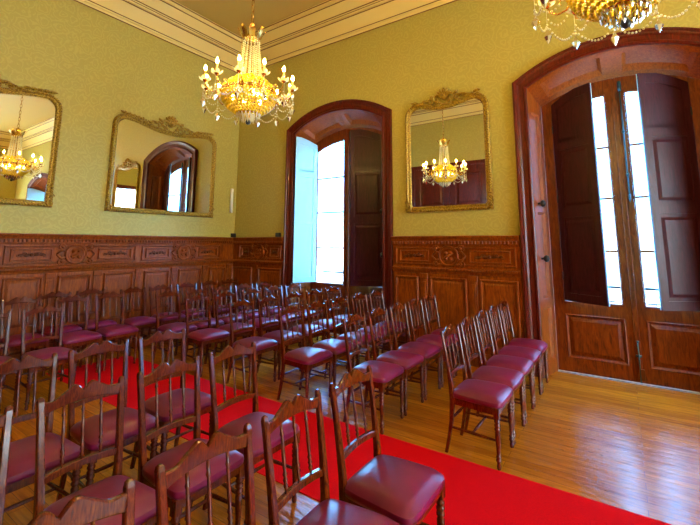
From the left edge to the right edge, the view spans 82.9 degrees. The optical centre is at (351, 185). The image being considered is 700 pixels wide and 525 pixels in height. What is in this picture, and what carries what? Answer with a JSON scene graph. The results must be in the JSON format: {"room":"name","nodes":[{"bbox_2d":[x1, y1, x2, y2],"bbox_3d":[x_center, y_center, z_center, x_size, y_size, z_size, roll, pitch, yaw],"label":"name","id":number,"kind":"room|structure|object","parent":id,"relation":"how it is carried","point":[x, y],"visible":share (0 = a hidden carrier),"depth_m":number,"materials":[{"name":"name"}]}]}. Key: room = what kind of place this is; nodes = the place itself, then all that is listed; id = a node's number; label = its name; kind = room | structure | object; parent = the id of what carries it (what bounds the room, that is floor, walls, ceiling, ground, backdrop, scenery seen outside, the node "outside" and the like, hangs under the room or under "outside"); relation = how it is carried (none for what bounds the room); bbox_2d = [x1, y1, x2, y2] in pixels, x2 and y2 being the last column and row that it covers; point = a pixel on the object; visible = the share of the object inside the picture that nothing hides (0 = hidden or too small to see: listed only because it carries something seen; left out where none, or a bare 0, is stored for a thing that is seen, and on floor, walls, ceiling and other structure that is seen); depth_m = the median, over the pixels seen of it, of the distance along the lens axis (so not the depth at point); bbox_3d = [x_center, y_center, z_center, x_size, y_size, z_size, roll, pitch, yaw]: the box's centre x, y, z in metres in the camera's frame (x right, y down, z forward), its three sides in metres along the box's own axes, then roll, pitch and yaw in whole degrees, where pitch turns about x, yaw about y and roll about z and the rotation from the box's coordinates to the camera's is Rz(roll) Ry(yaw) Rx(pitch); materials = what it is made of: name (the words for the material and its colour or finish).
{"room":"assembly chamber","nodes":[
{"label":"assembly chamber","id":0,"kind":"room"},
{"bbox_2d":[0,0,240,236],"bbox_3d":[-3.972,-0.513,6.376,0.100,6.030,6.300,-5,-10,34],"label":"wall","id":1,"kind":"structure","parent":0,"point":[99,66],"depth_m":6.28,"materials":[{"name":"paint"}]},
{"bbox_2d":[0,74,62,207],"bbox_3d":[-4.825,-0.709,4.962,0.089,1.820,2.021,-5,-10,34],"label":"wall mirror","id":2,"kind":"object","parent":1,"relation":"attached to","point":[30,117],"visible":1,"depth_m":5.49,"materials":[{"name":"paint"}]},
{"bbox_2d":[0,233,233,359],"bbox_3d":[-4.013,1.585,5.828,0.113,1.720,5.670,-5,-10,34],"label":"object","id":3,"kind":"structure","parent":1,"relation":"attached to","point":[32,265],"depth_m":6.16,"materials":[{"name":"brown wood"}]},
{"bbox_2d":[104,110,216,217],"bbox_3d":[-3.310,-0.378,7.173,0.089,1.820,2.021,-5,-10,34],"label":"wall mirror","id":4,"kind":"object","parent":1,"relation":"attached to","point":[152,169],"visible":1,"depth_m":7.04,"materials":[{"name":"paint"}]},
{"bbox_2d":[230,189,233,212],"bbox_3d":[-2.513,0.318,8.281,0.060,0.510,0.058,-5,-10,34],"label":"tube","id":5,"kind":"object","parent":1,"relation":"attached to","point":[232,190],"visible":1,"depth_m":8.26,"materials":[{"name":"beige plastic"}]},
{"bbox_2d":[174,0,326,36],"bbox_3d":[1.704,-3.979,3.006,13.780,0.100,6.300,-5,-10,34],"label":"ceiling","id":6,"kind":"structure","parent":0,"point":[229,14],"depth_m":7.45,"materials":[{"name":"brown paint"}]},
{"bbox_2d":[199,0,297,126],"bbox_3d":[-1.087,-2.170,4.391,1.030,3.098,1.030,-4,-9,28],"label":"chandelier","id":7,"kind":"object","parent":6,"relation":"hanging from","point":[249,113],"visible":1,"depth_m":4.12,"materials":[{"name":"gold metal"}]},
{"bbox_2d":[531,0,699,49],"bbox_3d":[1.584,-2.435,2.503,1.030,3.098,1.030,-4,-9,28],"label":"chandelier","id":8,"kind":"object","parent":6,"relation":"hanging from","point":[610,12],"visible":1,"depth_m":2.37,"materials":[{"name":"gold metal"}]},
{"bbox_2d":[0,331,699,524],"bbox_3d":[1.669,1.996,2.118,13.780,0.120,6.270,-5,-10,34],"label":"floor","id":9,"kind":"structure","parent":0,"point":[635,448],"depth_m":3.36,"materials":[{"name":"brown wood"}]},
{"bbox_2d":[0,405,13,524],"bbox_3d":[-1.396,1.348,1.377,0.466,0.920,0.422,-5,-10,33],"label":"dining chair","id":10,"kind":"object","parent":9,"relation":"on","point":[6,419],"visible":1,"depth_m":1.66,"materials":[{"name":"brown wood"}]},
{"bbox_2d":[0,310,22,412],"bbox_3d":[-3.477,1.692,3.790,0.466,0.920,0.422,-5,-10,34],"label":"dining chair","id":11,"kind":"object","parent":9,"relation":"on","point":[4,357],"visible":0.56,"depth_m":4.00,"materials":[{"name":"brown wood"}]},
{"bbox_2d":[0,296,49,383],"bbox_3d":[-3.991,1.839,4.804,0.466,0.920,0.422,-5,-10,34],"label":"dining chair","id":12,"kind":"object","parent":9,"relation":"on","point":[14,344],"visible":0.69,"depth_m":4.80,"materials":[{"name":"brown wood"}]},
{"bbox_2d":[0,353,81,512],"bbox_3d":[-1.814,1.466,2.196,0.466,0.920,0.422,-5,-10,34],"label":"dining chair","id":13,"kind":"object","parent":9,"relation":"on","point":[21,466],"visible":0.77,"depth_m":2.21,"materials":[{"name":"brown wood"}]},
{"bbox_2d":[13,305,77,410],"bbox_3d":[-3.186,1.746,4.144,0.466,0.920,0.422,-5,-10,34],"label":"dining chair","id":14,"kind":"object","parent":9,"relation":"on","point":[46,353],"visible":0.73,"depth_m":4.14,"materials":[{"name":"brown wood"}]},
{"bbox_2d":[35,291,81,361],"bbox_3d":[-3.970,1.921,5.364,0.466,0.920,0.422,-5,-10,34],"label":"dining chair","id":15,"kind":"object","parent":9,"relation":"on","point":[69,328],"visible":0.48,"depth_m":5.37,"materials":[{"name":"brown wood"}]},
{"bbox_2d":[27,478,135,524],"bbox_3d":[-0.584,1.274,0.851,0.466,0.920,0.422,-5,-10,34],"label":"dining chair","id":16,"kind":"object","parent":9,"relation":"on","point":[80,510],"visible":1,"depth_m":1.09,"materials":[{"name":"brown wood"}]},
{"bbox_2d":[73,288,116,360],"bbox_3d":[-3.715,1.977,5.736,0.466,0.920,0.422,-5,-10,34],"label":"dining chair","id":17,"kind":"object","parent":9,"relation":"on","point":[91,323],"visible":0.54,"depth_m":5.73,"materials":[{"name":"brown wood"}]},
{"bbox_2d":[33,376,168,524],"bbox_3d":[-1.132,1.405,1.762,0.466,0.920,0.422,-5,-10,33],"label":"dining chair","id":18,"kind":"object","parent":9,"relation":"on","point":[145,500],"visible":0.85,"depth_m":1.81,"materials":[{"name":"brown wood"}]},
{"bbox_2d":[56,339,159,500],"bbox_3d":[-1.562,1.521,2.564,0.466,0.920,0.422,-5,-10,32],"label":"dining chair","id":19,"kind":"object","parent":9,"relation":"on","point":[91,434],"visible":0.7,"depth_m":2.52,"materials":[{"name":"brown wood"}]},
{"bbox_2d":[116,287,156,355],"bbox_3d":[-3.206,2.010,5.950,0.466,0.920,0.422,-5,-10,34],"label":"dining chair","id":20,"kind":"object","parent":9,"relation":"on","point":[141,322],"visible":0.6,"depth_m":5.93,"materials":[{"name":"brown wood"}]},
{"bbox_2d":[147,284,185,349],"bbox_3d":[-2.964,2.068,6.338,0.466,0.920,0.422,-5,-10,34],"label":"dining chair","id":21,"kind":"object","parent":9,"relation":"on","point":[167,320],"visible":0.52,"depth_m":6.32,"materials":[{"name":"brown wood"}]},
{"bbox_2d":[130,328,211,468],"bbox_3d":[-1.309,1.576,2.933,0.466,0.920,0.422,-5,-10,34],"label":"dining chair","id":22,"kind":"object","parent":9,"relation":"on","point":[205,398],"visible":0.54,"depth_m":2.91,"materials":[{"name":"brown wood"}]},
{"bbox_2d":[153,290,197,363],"bbox_3d":[-2.452,1.947,5.498,0.466,0.920,0.422,-5,-10,34],"label":"dining chair","id":23,"kind":"object","parent":9,"relation":"on","point":[176,327],"visible":0.8,"depth_m":5.48,"materials":[{"name":"brown wood"}]},
{"bbox_2d":[174,282,204,339],"bbox_3d":[-2.690,2.123,6.703,0.466,0.920,0.422,-5,-10,34],"label":"dining chair","id":24,"kind":"object","parent":9,"relation":"on","point":[188,284],"visible":0.37,"depth_m":6.71,"materials":[{"name":"brown wood"}]},
{"bbox_2d":[137,356,244,524],"bbox_3d":[-0.880,1.461,2.131,0.466,0.920,0.422,-5,-10,33],"label":"dining chair","id":25,"kind":"object","parent":9,"relation":"on","point":[171,457],"visible":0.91,"depth_m":2.12,"materials":[{"name":"brown wood"}]},
{"bbox_2d":[185,288,223,357],"bbox_3d":[-2.197,2.003,5.871,0.466,0.920,0.422,-5,-10,34],"label":"dining chair","id":26,"kind":"object","parent":9,"relation":"on","point":[202,325],"visible":0.45,"depth_m":5.88,"materials":[{"name":"brown wood"}]},
{"bbox_2d":[154,423,255,524],"bbox_3d":[-0.332,1.329,1.219,0.466,0.920,0.422,-5,-10,34],"label":"dining chair","id":27,"kind":"object","parent":9,"relation":"on","point":[219,443],"visible":1,"depth_m":1.39,"materials":[{"name":"brown wood"}]},
{"bbox_2d":[184,294,229,376],"bbox_3d":[-1.881,1.894,5.115,0.466,0.920,0.422,-5,-10,33],"label":"dining chair","id":28,"kind":"object","parent":9,"relation":"on","point":[207,336],"visible":0.91,"depth_m":5.07,"materials":[{"name":"brown wood"}]},
{"bbox_2d":[200,280,232,317],"bbox_3d":[-2.432,2.179,7.080,0.466,0.920,0.422,-5,-10,33],"label":"dining chair","id":29,"kind":"object","parent":9,"relation":"on","point":[210,282],"visible":0.31,"depth_m":7.10,"materials":[{"name":"brown wood"}]},
{"bbox_2d":[209,285,246,347],"bbox_3d":[-1.938,2.059,6.247,0.466,0.920,0.422,-5,-10,34],"label":"dining chair","id":30,"kind":"object","parent":9,"relation":"on","point":[226,320],"visible":0.41,"depth_m":6.24,"materials":[{"name":"brown wood"}]},
{"bbox_2d":[213,291,256,355],"bbox_3d":[-1.625,1.949,5.487,0.466,0.920,0.422,-5,-10,34],"label":"dining chair","id":31,"kind":"object","parent":9,"relation":"on","point":[226,327],"visible":0.55,"depth_m":5.46,"materials":[{"name":"brown wood"}]},
{"bbox_2d":[221,279,250,312],"bbox_3d":[-2.174,2.236,7.457,0.466,0.920,0.422,-5,-10,34],"label":"dining chair","id":32,"kind":"object","parent":9,"relation":"on","point":[227,280],"visible":0.27,"depth_m":7.52,"materials":[{"name":"brown wood"}]},
{"bbox_2d":[234,283,265,336],"bbox_3d":[-1.681,2.116,6.624,0.466,0.920,0.422,-5,-10,34],"label":"dining chair","id":33,"kind":"object","parent":9,"relation":"on","point":[241,285],"visible":0.31,"depth_m":6.69,"materials":[{"name":"brown wood"}]},
{"bbox_2d":[202,342,299,523],"bbox_3d":[-0.627,1.516,2.499,0.466,0.920,0.422,-5,-10,34],"label":"dining chair","id":34,"kind":"object","parent":9,"relation":"on","point":[235,427],"visible":0.61,"depth_m":2.50,"materials":[{"name":"brown wood"}]},
{"bbox_2d":[226,299,277,391],"bbox_3d":[-1.169,1.829,4.655,0.466,0.920,0.422,-5,-10,34],"label":"dining chair","id":35,"kind":"object","parent":9,"relation":"on","point":[263,344],"visible":0.91,"depth_m":4.63,"materials":[{"name":"brown wood"}]},
{"bbox_2d":[241,288,277,356],"bbox_3d":[-1.356,2.008,5.880,0.466,0.920,0.422,-5,-10,34],"label":"dining chair","id":36,"kind":"object","parent":9,"relation":"on","point":[253,290],"visible":0.48,"depth_m":5.86,"materials":[{"name":"brown wood"}]},
{"bbox_2d":[255,281,284,332],"bbox_3d":[-1.423,2.172,7.001,0.466,0.920,0.422,-5,-10,34],"label":"dining chair","id":37,"kind":"object","parent":9,"relation":"on","point":[261,283],"visible":0.29,"depth_m":7.05,"materials":[{"name":"brown wood"}]},
{"bbox_2d":[257,295,301,379],"bbox_3d":[-0.916,1.885,5.023,0.466,0.920,0.422,-5,-10,34],"label":"dining chair","id":38,"kind":"object","parent":9,"relation":"on","point":[275,335],"visible":0.74,"depth_m":4.98,"materials":[{"name":"brown wood"}]},
{"bbox_2d":[264,285,300,345],"bbox_3d":[-1.098,2.064,6.257,0.466,0.920,0.422,-5,-10,34],"label":"dining chair","id":39,"kind":"object","parent":9,"relation":"on","point":[271,288],"visible":0.5,"depth_m":6.27,"materials":[{"name":"brown wood"}]},
{"bbox_2d":[285,283,319,340],"bbox_3d":[-0.840,2.121,6.634,0.466,0.920,0.422,-5,-10,34],"label":"dining chair","id":40,"kind":"object","parent":9,"relation":"on","point":[294,285],"visible":0.34,"depth_m":6.68,"materials":[{"name":"brown wood"}]},
{"bbox_2d":[277,305,332,399],"bbox_3d":[-0.495,1.764,4.191,0.466,0.920,0.422,-5,-10,34],"label":"dining chair","id":41,"kind":"object","parent":9,"relation":"on","point":[304,358],"visible":0.88,"depth_m":4.13,"materials":[{"name":"brown wood"}]},
{"bbox_2d":[284,292,325,351],"bbox_3d":[-0.647,1.943,5.417,0.466,0.920,0.422,-5,-10,34],"label":"dining chair","id":42,"kind":"object","parent":9,"relation":"on","point":[295,294],"visible":0.48,"depth_m":5.41,"materials":[{"name":"brown wood"}]},
{"bbox_2d":[306,289,343,346],"bbox_3d":[-0.389,2.000,5.793,0.466,0.920,0.422,-5,-10,33],"label":"dining chair","id":43,"kind":"object","parent":9,"relation":"on","point":[315,291],"visible":0.49,"depth_m":5.81,"materials":[{"name":"brown wood"}]},
{"bbox_2d":[261,389,399,524],"bbox_3d":[-0.080,1.385,1.587,0.466,0.920,0.422,-5,-10,32],"label":"dining chair","id":44,"kind":"object","parent":9,"relation":"on","point":[328,511],"visible":1,"depth_m":1.67,"materials":[{"name":"brown wood"}]},
{"bbox_2d":[306,300,355,386],"bbox_3d":[-0.243,1.819,4.560,0.466,0.920,0.422,-5,-10,33],"label":"dining chair","id":45,"kind":"object","parent":9,"relation":"on","point":[337,347],"visible":0.68,"depth_m":4.53,"materials":[{"name":"brown wood"}]},
{"bbox_2d":[325,286,361,337],"bbox_3d":[-0.131,2.056,6.170,0.466,0.920,0.422,-5,-10,34],"label":"dining chair","id":46,"kind":"object","parent":9,"relation":"on","point":[331,289],"visible":0.34,"depth_m":6.19,"materials":[{"name":"brown wood"}]},
{"bbox_2d":[330,296,376,374],"bbox_3d":[0.015,1.876,4.936,0.466,0.920,0.422,-5,-10,34],"label":"dining chair","id":47,"kind":"object","parent":9,"relation":"on","point":[340,299],"visible":0.51,"depth_m":4.92,"materials":[{"name":"brown wood"}]},
{"bbox_2d":[46,356,671,524],"bbox_3d":[0.901,1.960,2.329,10.600,0.006,0.985,-5,-10,34],"label":"carpet runner","id":48,"kind":"object","parent":9,"relation":"on","point":[475,494],"visible":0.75,"depth_m":2.75,"materials":[{"name":"red carpet"}]},
{"bbox_2d":[48,295,102,381],"bbox_3d":[-3.424,1.853,4.926,0.466,0.920,0.422,-5,-10,33],"label":"dining chair","id":49,"kind":"object","parent":48,"relation":"on","point":[84,337],"visible":0.75,"depth_m":4.91,"materials":[{"name":"brown wood"}]},
{"bbox_2d":[90,291,138,370],"bbox_3d":[-3.166,1.909,5.303,0.466,0.920,0.422,-5,-10,34],"label":"dining chair","id":50,"kind":"object","parent":48,"relation":"on","point":[119,331],"visible":0.84,"depth_m":5.29,"materials":[{"name":"brown wood"}]},
{"bbox_2d":[351,293,393,361],"bbox_3d":[0.273,1.932,5.313,0.466,0.920,0.422,-5,-10,34],"label":"dining chair","id":51,"kind":"object","parent":9,"relation":"on","point":[357,296],"visible":0.5,"depth_m":5.31,"materials":[{"name":"brown wood"}]},
{"bbox_2d":[342,313,403,434],"bbox_3d":[0.200,1.694,3.689,0.466,0.920,0.422,-5,-10,33],"label":"dining chair","id":52,"kind":"object","parent":9,"relation":"on","point":[384,374],"visible":0.87,"depth_m":3.65,"materials":[{"name":"red leather"}]},
{"bbox_2d":[329,365,444,524],"bbox_3d":[0.176,1.440,1.960,0.466,0.920,0.422,-5,-10,34],"label":"dining chair","id":53,"kind":"object","parent":9,"relation":"on","point":[403,491],"visible":0.99,"depth_m":1.92,"materials":[{"name":"red leather"}]},
{"bbox_2d":[368,290,407,356],"bbox_3d":[0.531,1.988,5.689,0.466,0.920,0.422,-5,-10,33],"label":"dining chair","id":54,"kind":"object","parent":9,"relation":"on","point":[374,293],"visible":0.41,"depth_m":5.69,"materials":[{"name":"brown wood"}]},
{"bbox_2d":[367,307,423,415],"bbox_3d":[0.452,1.749,4.057,0.466,0.920,0.422,-5,-10,34],"label":"dining chair","id":55,"kind":"object","parent":9,"relation":"on","point":[410,361],"visible":0.85,"depth_m":4.03,"materials":[{"name":"red leather"}]},
{"bbox_2d":[389,302,440,400],"bbox_3d":[0.710,1.805,4.434,0.466,0.920,0.422,-5,-10,34],"label":"dining chair","id":56,"kind":"object","parent":9,"relation":"on","point":[428,351],"visible":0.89,"depth_m":4.40,"materials":[{"name":"brown wood"}]},
{"bbox_2d":[407,298,455,386],"bbox_3d":[0.968,1.862,4.811,0.466,0.920,0.422,-5,-10,34],"label":"dining chair","id":57,"kind":"object","parent":9,"relation":"on","point":[426,338],"visible":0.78,"depth_m":4.78,"materials":[{"name":"brown wood"}]},
{"bbox_2d":[423,294,466,375],"bbox_3d":[1.226,1.918,5.187,0.466,0.920,0.422,-5,-10,34],"label":"dining chair","id":58,"kind":"object","parent":9,"relation":"on","point":[428,297],"visible":0.52,"depth_m":5.21,"materials":[{"name":"brown wood"}]},
{"bbox_2d":[440,324,513,470],"bbox_3d":[1.006,1.622,3.172,0.466,0.920,0.422,-5,-10,34],"label":"dining chair","id":59,"kind":"object","parent":9,"relation":"on","point":[488,397],"visible":1,"depth_m":3.09,"materials":[{"name":"red leather"}]},
{"bbox_2d":[459,316,524,444],"bbox_3d":[1.258,1.677,3.541,0.466,0.920,0.422,-5,-10,34],"label":"dining chair","id":60,"kind":"object","parent":9,"relation":"on","point":[512,378],"visible":0.78,"depth_m":3.51,"materials":[{"name":"red leather"}]},
{"bbox_2d":[474,310,534,423],"bbox_3d":[1.511,1.732,3.909,0.466,0.920,0.422,-5,-10,33],"label":"dining chair","id":61,"kind":"object","parent":9,"relation":"on","point":[524,365],"visible":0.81,"depth_m":3.88,"materials":[{"name":"red leather"}]},
{"bbox_2d":[487,305,541,406],"bbox_3d":[1.763,1.787,4.277,0.466,0.920,0.422,-5,-10,33],"label":"dining chair","id":62,"kind":"object","parent":9,"relation":"on","point":[534,355],"visible":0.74,"depth_m":4.25,"materials":[{"name":"brown wood"}]},
{"bbox_2d":[498,300,548,392],"bbox_3d":[2.015,1.842,4.646,0.466,0.920,0.422,-5,-10,33],"label":"dining chair","id":63,"kind":"object","parent":9,"relation":"on","point":[540,345],"visible":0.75,"depth_m":4.62,"materials":[{"name":"brown wood"}]},
{"bbox_2d":[234,0,699,335],"bbox_3d":[3.309,-0.593,4.924,14.180,6.230,0.530,-5,-10,34],"label":"wall","id":64,"kind":"structure","parent":0,"point":[460,45],"depth_m":6.21,"materials":[{"name":"paint"}]},
{"bbox_2d":[231,237,283,330],"bbox_3d":[-1.897,1.872,7.729,1.460,1.720,0.113,-5,-10,34],"label":"trim","id":65,"kind":"structure","parent":64,"relation":"attached to","point":[255,259],"depth_m":7.73,"materials":[{"name":"brown wood"}]},
{"bbox_2d":[74,0,457,73],"bbox_3d":[1.582,-3.649,2.778,13.580,0.620,5.670,-5,-10,34],"label":"crown molding","id":66,"kind":"structure","parent":64,"relation":"attached to","point":[395,7],"depth_m":7.34,"materials":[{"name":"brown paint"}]},
{"bbox_2d":[282,99,393,350],"bbox_3d":[-0.167,0.564,7.088,2.286,4.138,0.602,-5,-10,34],"label":"window","id":67,"kind":"structure","parent":64,"relation":"in","point":[367,243],"depth_m":7.10,"materials":[{"name":"brown wood"}]},
{"bbox_2d":[405,87,493,212],"bbox_3d":[1.381,-0.559,5.862,1.331,1.879,0.089,-5,-10,34],"label":"wall mirror","id":68,"kind":"object","parent":64,"relation":"attached to","point":[448,147],"visible":1,"depth_m":5.84,"materials":[{"name":"mirror"}]},
{"bbox_2d":[391,235,525,366],"bbox_3d":[1.393,1.563,5.521,1.850,1.720,0.113,-5,-10,34],"label":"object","id":69,"kind":"structure","parent":64,"relation":"attached to","point":[467,275],"depth_m":5.49,"materials":[{"name":"brown wood"}]},
{"bbox_2d":[512,27,699,394],"bbox_3d":[3.285,0.240,4.772,2.286,4.138,0.602,-5,-10,34],"label":"door","id":70,"kind":"structure","parent":64,"relation":"in","point":[568,307],"depth_m":4.88,"materials":[{"name":"brown wood"}]},
{"label":"outside","id":71,"kind":"structure","parent":0,"visible":0},
{"bbox_3d":[3.675,2.536,5.121,14.000,0.200,0.970,-5,-10,34],"label":"balcony slab","id":72,"kind":"object","parent":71,"visible":0},
{"bbox_2d":[323,271,341,282],"bbox_3d":[0.455,2.244,7.780,2.600,1.020,0.040,-5,-10,34],"label":"balcony railing","id":73,"kind":"object","parent":72,"relation":"on","point":[323,271],"visible":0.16,"depth_m":8.41,"materials":[{"name":"grey metal"}]},
{"bbox_2d":[608,286,659,306],"bbox_3d":[3.907,1.920,5.464,2.600,1.020,0.040,-5,-10,34],"label":"balcony railing","id":74,"kind":"object","parent":72,"relation":"on","point":[610,287],"visible":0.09,"depth_m":5.43,"materials":[{"name":"grey metal"}]},
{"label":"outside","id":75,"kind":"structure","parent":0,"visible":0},
{"bbox_3d":[18.775,10.736,26.478,80.000,0.200,52.950,-5,-10,34],"label":"street","id":76,"kind":"object","parent":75,"visible":0},
{"bbox_2d":[317,222,342,283],"bbox_3d":[2.645,6.957,29.971,12.400,8.150,6.250,-5,-10,34],"label":"building","id":77,"kind":"structure","parent":76,"relation":"on","point":[329,234],"depth_m":29.70,"materials":[{"name":"white"}]},
{"bbox_2d":[602,206,659,306],"bbox_3d":[17.134,5.447,20.271,14.400,8.450,6.250,-5,-10,34],"label":"building","id":78,"kind":"structure","parent":76,"relation":"on","point":[644,217],"depth_m":19.32,"materials":[{"name":"white"}]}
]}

